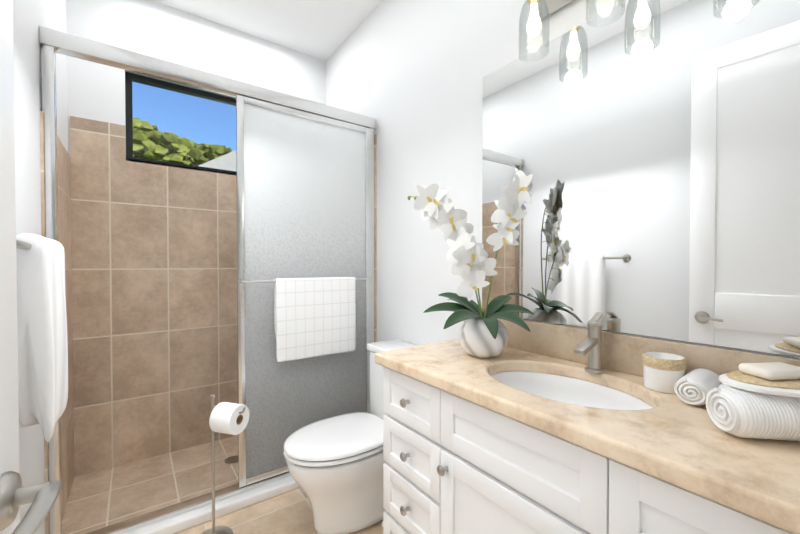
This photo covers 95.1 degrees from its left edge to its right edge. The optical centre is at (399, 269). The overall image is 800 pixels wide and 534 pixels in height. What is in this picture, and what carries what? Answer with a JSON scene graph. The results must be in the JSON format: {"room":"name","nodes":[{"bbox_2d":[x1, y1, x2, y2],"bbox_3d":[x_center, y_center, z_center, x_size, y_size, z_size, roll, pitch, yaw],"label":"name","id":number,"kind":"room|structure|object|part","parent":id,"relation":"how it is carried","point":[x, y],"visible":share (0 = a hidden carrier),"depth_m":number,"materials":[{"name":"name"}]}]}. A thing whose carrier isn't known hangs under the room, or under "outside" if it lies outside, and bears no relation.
{"room":"bathroom","nodes":[
{"label":"bathroom","id":0,"kind":"room"},
{"bbox_2d":[13,0,67,533],"bbox_3d":[-0.679,-0.208,0.335,0.120,2.840,4.360,-1,1,-36],"label":"wall","id":1,"kind":"structure","parent":0,"point":[30,17],"depth_m":1.29,"materials":[{"name":"white paint"}]},
{"bbox_2d":[16,233,67,441],"bbox_3d":[-1.021,0.178,1.018,0.121,0.539,0.632,-1,1,-36],"label":"towel","id":2,"kind":"object","parent":1,"relation":"attached to","point":[42,348],"visible":0.88,"depth_m":0.91,"materials":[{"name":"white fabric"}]},
{"bbox_2d":[43,44,61,533],"bbox_3d":[-1.391,0.134,1.466,0.032,2.025,0.050,-1,1,-36],"label":"jamb","id":3,"kind":"object","parent":1,"relation":"attached to","point":[51,213],"visible":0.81,"depth_m":1.44,"materials":[{"name":"silver metal"}]},
{"bbox_2d":[40,111,73,533],"bbox_3d":[-1.614,0.288,1.739,0.010,1.810,0.760,-1,1,-36],"label":"wall tile","id":4,"kind":"structure","parent":1,"relation":"attached to","point":[65,241],"depth_m":1.85,"materials":[{"name":"brown tile"}]},
{"bbox_2d":[66,0,325,150],"bbox_3d":[-1.253,-1.160,2.525,1.540,0.995,0.120,-1,1,-36],"label":"wall","id":5,"kind":"structure","parent":0,"point":[154,29],"depth_m":2.29,"materials":[{"name":"white paint"}]},
{"bbox_2d":[70,116,125,158],"bbox_3d":[-1.731,-0.754,2.103,0.245,0.195,0.010,-1,1,-36],"label":"wall tile","id":6,"kind":"structure","parent":5,"relation":"attached to","point":[90,136],"depth_m":2.10,"materials":[{"name":"brown tile"}]},
{"bbox_2d":[153,0,382,60],"bbox_3d":[-0.008,-1.674,0.802,1.780,0.080,4.360,-1,1,-36],"label":"ceiling","id":7,"kind":"structure","parent":0,"point":[322,29],"depth_m":2.40,"materials":[{"name":"white paint"}]},
{"bbox_2d":[175,487,382,533],"bbox_3d":[-0.008,1.235,0.842,1.780,0.060,4.360,-1,1,-36],"label":"floor","id":8,"kind":"structure","parent":0,"point":[290,512],"depth_m":1.75,"materials":[{"name":"tile"}]},
{"bbox_2d":[62,435,237,533],"bbox_3d":[-1.015,1.176,2.229,1.520,0.022,0.670,-1,1,-36],"label":"pan","id":9,"kind":"object","parent":8,"relation":"on","point":[97,500],"visible":0.5,"depth_m":1.98,"materials":[{"name":"tile"}]},
{"bbox_2d":[225,456,237,463],"bbox_3d":[-1.021,1.163,2.237,0.090,0.004,0.090,-1,1,-36],"label":"floor drain","id":10,"kind":"object","parent":9,"relation":"on","point":[231,460],"visible":0.92,"depth_m":2.22,"materials":[{"name":"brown metal"}]},
{"bbox_2d":[123,476,299,533],"bbox_3d":[-0.779,1.166,1.903,1.540,0.050,0.135,-1,1,-36],"label":"curb","id":11,"kind":"object","parent":8,"relation":"on","point":[192,518],"visible":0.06,"depth_m":1.76,"materials":[{"name":"white"}]},
{"bbox_2d":[86,471,290,533],"bbox_3d":[-0.790,1.129,1.917,1.456,0.024,0.058,-1,1,-36],"label":"track","id":12,"kind":"object","parent":11,"relation":"on","point":[134,523],"visible":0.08,"depth_m":1.72,"materials":[{"name":"silver metal"}]},
{"bbox_2d":[246,465,288,484],"bbox_3d":[-0.508,1.093,2.103,0.717,0.034,0.022,-1,1,-36],"label":"rail","id":13,"kind":"object","parent":12,"relation":"on","point":[266,475],"visible":0.19,"depth_m":1.94,"materials":[{"name":"silver metal"}]},
{"bbox_2d":[201,394,248,533],"bbox_3d":[-0.780,0.871,1.598,0.214,0.646,0.231,-1,1,-36],"label":"toilet paper stand","id":14,"kind":"object","parent":8,"relation":"on","point":[229,418],"visible":1,"depth_m":1.57,"materials":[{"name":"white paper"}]},
{"bbox_2d":[284,339,419,533],"bbox_3d":[-0.192,0.800,1.765,0.728,0.785,0.390,-1,1,-36],"label":"toilet","id":15,"kind":"object","parent":8,"relation":"on","point":[335,465],"visible":0.69,"depth_m":1.61,"materials":[{"name":"white ceramic"}]},
{"bbox_3d":[-0.282,0.795,1.700,0.505,0.017,0.382,-1,1,-36],"label":"seat","id":16,"kind":"part","parent":15,"relation":"part of","materials":[{"name":"white plastic"}]},
{"bbox_3d":[-0.280,0.768,1.701,0.510,0.024,0.382,-1,1,-36],"label":"lid","id":17,"kind":"part","parent":15,"relation":"part of","materials":[{"name":"white ceramic"}]},
{"bbox_3d":[-0.247,1.001,1.728,0.573,0.385,0.366,-1,1,-36],"label":"bowl","id":18,"kind":"part","parent":15,"relation":"part of","materials":[{"name":"white ceramic"}]},
{"bbox_3d":[0.017,0.626,1.914,0.200,0.360,0.370,-1,1,-36],"label":"tank","id":19,"kind":"part","parent":15,"relation":"part of","materials":[{"name":"white ceramic"}]},
{"bbox_3d":[0.015,0.426,1.911,0.216,0.040,0.390,-1,1,-36],"label":"tank lid","id":20,"kind":"part","parent":15,"relation":"part of","materials":[{"name":"white ceramic"}]},
{"bbox_2d":[375,312,799,533],"bbox_3d":[0.465,0.671,1.053,0.511,1.063,1.231,-1,1,-36],"label":"bathroom vanity","id":21,"kind":"object","parent":8,"relation":"on","point":[543,428],"visible":1,"depth_m":0.93,"materials":[{"name":"painted wood"},{"name":"marble"},{"name":"brushed nickel"}]},
{"bbox_3d":[0.037,1.014,1.283,0.019,0.161,0.320,-1,1,-36],"label":"drawer","id":22,"kind":"part","parent":21,"relation":"part of","materials":[{"name":"white wood"}]},
{"bbox_3d":[0.017,0.833,1.266,0.032,0.032,0.032,-1,1,-36],"label":"drawer knob","id":23,"kind":"part","parent":21,"relation":"part of","materials":[{"name":"silver metal"}]},
{"bbox_3d":[0.017,0.646,1.263,0.032,0.032,0.032,-1,1,-36],"label":"drawer knob","id":24,"kind":"part","parent":21,"relation":"part of","materials":[{"name":"silver metal"}]},
{"bbox_3d":[0.017,0.459,1.260,0.032,0.032,0.032,-1,1,-36],"label":"drawer knob","id":25,"kind":"part","parent":21,"relation":"part of","materials":[{"name":"silver metal"}]},
{"bbox_3d":[0.037,0.832,1.281,0.019,0.172,0.320,-1,1,-36],"label":"drawer","id":26,"kind":"part","parent":21,"relation":"part of","materials":[{"name":"white wood"}]},
{"bbox_3d":[0.037,0.459,1.276,0.019,0.171,0.320,-1,1,-36],"label":"drawer","id":27,"kind":"part","parent":21,"relation":"part of","materials":[{"name":"white wood"}]},
{"bbox_3d":[0.037,0.645,1.278,0.019,0.172,0.320,-1,1,-36],"label":"drawer","id":28,"kind":"part","parent":21,"relation":"part of","materials":[{"name":"white wood"}]},
{"bbox_2d":[407,170,534,357],"bbox_3d":[0.261,-0.019,1.331,0.424,0.673,0.375,-1,1,-36],"label":"orchid","id":29,"kind":"object","parent":21,"relation":"on","point":[483,335],"visible":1,"depth_m":1.30,"materials":[{"name":"plant"}]},
{"bbox_3d":[0.169,-0.037,1.332,0.240,0.454,0.140,-1,1,-36],"label":"spray stem","id":30,"kind":"part","parent":29,"relation":"part of","materials":[{"name":"green"}]},
{"bbox_3d":[0.253,0.052,1.320,0.128,0.277,0.021,-1,1,-36],"label":"spray stem","id":31,"kind":"part","parent":29,"relation":"part of","materials":[{"name":"green plant"}]},
{"bbox_3d":[0.378,-0.057,1.341,0.099,0.494,0.104,-1,1,-36],"label":"spray stem","id":32,"kind":"part","parent":29,"relation":"part of","materials":[{"name":"green plant"}]},
{"bbox_2d":[491,371,652,409],"bbox_3d":[0.470,0.436,1.067,0.353,0.155,0.496,-1,1,-36],"label":"sink","id":33,"kind":"object","parent":21,"relation":"in","point":[562,386],"depth_m":1.19,"materials":[{"name":"white ceramic"}]},
{"bbox_2d":[574,312,604,372],"bbox_3d":[0.590,0.230,1.139,0.136,0.183,0.056,-1,1,-36],"label":"faucet","id":34,"kind":"object","parent":21,"relation":"on","point":[594,345],"depth_m":1.14,"materials":[{"name":"silver metal"}]},
{"bbox_2d":[642,351,685,393],"bbox_3d":[0.714,0.278,0.992,0.097,0.089,0.097,-1,1,-36],"label":"candle","id":35,"kind":"object","parent":21,"relation":"on","point":[663,372],"visible":0.96,"depth_m":0.96,"materials":[{"name":"white wax"}]},
{"bbox_3d":[0.536,0.468,0.588,0.019,0.171,0.375,-1,1,-36],"label":"drawer","id":36,"kind":"part","parent":21,"relation":"part of","materials":[{"name":"white wood"}]},
{"bbox_2d":[674,362,799,440],"bbox_3d":[0.760,0.258,0.757,0.294,0.134,0.345,-1,1,-36],"label":"towel","id":37,"kind":"object","parent":21,"relation":"on","point":[755,400],"visible":1,"depth_m":0.70,"materials":[{"name":"white fabric"}]},
{"bbox_2d":[326,0,799,358],"bbox_3d":[0.664,-0.221,1.310,0.120,2.840,4.360,-1,1,-36],"label":"wall","id":38,"kind":"structure","parent":0,"point":[408,75],"depth_m":1.94,"materials":[{"name":"white paint"}]},
{"bbox_2d":[39,26,375,128],"bbox_3d":[-0.789,-0.916,1.889,1.540,0.065,0.060,-1,1,-36],"label":"header","id":39,"kind":"object","parent":38,"relation":"attached to","point":[63,43],"visible":0.79,"depth_m":1.69,"materials":[{"name":"silver metal"}]},
{"bbox_2d":[236,95,245,487],"bbox_3d":[-0.812,0.117,1.869,0.034,1.992,0.022,-1,1,-36],"label":"stile","id":40,"kind":"object","parent":38,"relation":"attached to","point":[241,276],"visible":1,"depth_m":1.86,"materials":[{"name":"silver metal"}]},
{"bbox_2d":[244,104,365,477],"bbox_3d":[-0.516,0.114,2.101,0.725,1.932,0.034,-1,1,-36],"label":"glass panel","id":41,"kind":"object","parent":38,"relation":"attached to","point":[305,198],"visible":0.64,"depth_m":2.03,"materials":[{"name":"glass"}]},
{"bbox_2d":[244,97,365,132],"bbox_3d":[-0.508,-0.865,2.077,0.717,0.034,0.022,-1,1,-36],"label":"rail","id":42,"kind":"object","parent":38,"relation":"attached to","point":[282,109],"visible":0.83,"depth_m":2.04,"materials":[{"name":"silver metal"}]},
{"bbox_2d":[365,128,370,412],"bbox_3d":[-0.204,0.111,2.311,0.034,1.992,0.022,-1,1,-36],"label":"stile","id":43,"kind":"object","parent":38,"relation":"attached to","point":[368,217],"visible":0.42,"depth_m":2.30,"materials":[{"name":"silver metal"}]},
{"bbox_2d":[370,128,374,342],"bbox_3d":[-0.187,0.122,2.340,0.032,2.025,0.050,-1,1,-36],"label":"jamb","id":44,"kind":"object","parent":38,"relation":"attached to","point":[372,234],"visible":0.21,"depth_m":2.32,"materials":[{"name":"silver metal"}]},
{"bbox_2d":[375,134,376,341],"bbox_3d":[-0.376,0.161,2.636,0.010,2.040,0.760,-1,1,-36],"label":"wall tile","id":45,"kind":"structure","parent":38,"relation":"attached to","point":[375,237],"depth_m":2.32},
{"bbox_2d":[519,0,624,61],"bbox_3d":[0.630,-0.892,1.086,0.182,0.312,0.670,-1,1,-36],"label":"sconce","id":46,"kind":"object","parent":38,"relation":"attached to","point":[540,11],"visible":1,"depth_m":1.24,"materials":[{"name":"glass"}]},
{"bbox_3d":[0.459,-0.853,1.252,0.048,0.105,0.048,-1,1,-36],"label":"bulb","id":47,"kind":"part","parent":46,"relation":"part of","materials":[{"name":"white glass"}]},
{"bbox_3d":[0.459,-0.833,1.252,0.100,0.190,0.100,-1,1,-36],"label":"lamp shade","id":48,"kind":"part","parent":46,"relation":"part of","materials":[{"name":"clear glass"}]},
{"bbox_3d":[0.698,-0.989,1.134,0.013,0.120,0.670,-1,1,-36],"label":"plate","id":49,"kind":"part","parent":46,"relation":"part of","materials":[{"name":"silver metal"}]},
{"bbox_3d":[0.597,-0.831,1.062,0.100,0.190,0.100,-1,1,-36],"label":"lamp shade","id":50,"kind":"part","parent":46,"relation":"part of","materials":[{"name":"clear glass"}]},
{"bbox_2d":[464,319,799,376],"bbox_3d":[0.663,0.261,1.192,0.021,0.118,1.231,-1,1,-36],"label":"backsplash","id":51,"kind":"structure","parent":38,"relation":"attached to","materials":[{"name":"stone"}]},
{"bbox_2d":[482,0,799,356],"bbox_3d":[0.687,-0.318,1.165,0.005,1.032,1.100,-1,1,-36],"label":"mirror","id":52,"kind":"object","parent":38,"relation":"attached to","point":[652,147],"visible":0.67,"depth_m":1.07,"materials":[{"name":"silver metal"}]},
{"bbox_3d":[-1.253,0.260,2.544,1.540,1.845,0.120,-1,1,-36],"label":"wall","id":53,"kind":"structure","parent":0,"visible":0},
{"bbox_2d":[70,151,237,476],"bbox_3d":[-1.215,0.261,2.492,1.520,1.845,0.010,-1,1,-36],"label":"wall tile","id":54,"kind":"structure","parent":53,"relation":"attached to","point":[154,299],"depth_m":2.25,"materials":[{"name":"brown tile"}]},
{"bbox_2d":[125,72,235,173],"bbox_3d":[-1.276,-0.938,2.555,1.025,0.550,0.040,-1,1,-36],"label":"window","id":55,"kind":"structure","parent":53,"relation":"in","point":[130,78],"depth_m":2.35,"materials":[{"name":"black metal"}]},
{"bbox_2d":[127,159,235,174],"bbox_3d":[-1.244,-0.656,2.514,1.025,0.012,0.100,-1,1,-36],"label":"window sill","id":56,"kind":"structure","parent":53,"relation":"on","point":[181,166],"depth_m":2.34,"materials":[{"name":"tile"}]},
{"label":"outside","id":57,"kind":"structure","parent":0,"visible":0},
{"bbox_3d":[-18.668,1.225,25.234,60.000,0.100,57.040,-1,1,-36],"label":"ground","id":58,"kind":"structure","parent":57,"visible":0},
{"bbox_2d":[199,150,235,170],"bbox_3d":[-1.705,-1.465,13.748,12.000,5.610,5.500,-1,1,-36],"label":"house","id":59,"kind":"structure","parent":58,"relation":"on","point":[231,165],"depth_m":9.33,"materials":[{"name":"beige paint"}]},
{"bbox_3d":[-0.794,0.062,1.840,0.012,0.011,0.045,-1,1,-36],"label":"post","id":60,"kind":"object","parent":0,"visible":0},
{"bbox_2d":[241,277,373,282],"bbox_3d":[-0.474,0.059,2.044,0.772,0.014,0.014,-1,1,-36],"label":"bar","id":61,"kind":"object","parent":60,"relation":"attached to","point":[269,281],"visible":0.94,"depth_m":1.88,"materials":[{"name":"silver metal"}]},
{"bbox_2d":[274,277,355,361],"bbox_3d":[-0.462,0.266,2.055,0.472,0.442,0.045,-1,1,-36],"label":"towel","id":62,"kind":"object","parent":61,"relation":"hanging from","point":[315,317],"visible":1,"depth_m":2.03,"materials":[{"name":"white fabric"}]},
{"bbox_3d":[-0.160,-0.200,-0.252,0.030,2.840,0.120,-1,1,-36],"label":"wall","id":63,"kind":"structure","parent":0,"visible":0},
{"bbox_2d":[0,0,19,533],"bbox_3d":[-0.364,-0.002,0.179,0.035,2.408,0.760,0,1,-30],"label":"door leaf","id":64,"kind":"structure","parent":63,"relation":"in","point":[9,433],"depth_m":0.49,"materials":[{"name":"white paint"}]},
{"bbox_2d":[0,471,51,530],"bbox_3d":[-0.488,0.295,0.478,0.046,0.068,0.068,0,1,-30],"label":"rose","id":65,"kind":"object","parent":64,"relation":"attached to","point":[10,483],"depth_m":0.47,"materials":[{"name":"silver metal"}]},
{"bbox_3d":[-0.488,0.295,0.478,0.046,0.021,0.021,0,1,-30],"label":"inside door handle neck","id":66,"kind":"part","parent":65,"relation":"part of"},
{"bbox_2d":[11,480,62,533],"bbox_3d":[-0.447,0.297,0.452,0.027,0.020,0.106,0,1,-30],"label":"lever","id":67,"kind":"object","parent":65,"relation":"attached to","point":[36,514],"visible":1,"depth_m":0.45,"materials":[{"name":"silver metal"}]},
{"bbox_3d":[-10.973,-1.663,15.358,0.626,6.011,0.560,-1,1,-36],"label":"trunk","id":68,"kind":"object","parent":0,"visible":0},
{"bbox_2d":[133,118,231,165],"bbox_3d":[-10.758,-4.413,17.389,9.393,4.446,9.437,-1,1,-36],"label":"foliage","id":69,"kind":"object","parent":68,"relation":"attached to","point":[153,149],"depth_m":14.36,"materials":[{"name":"green plant"}]}
]}

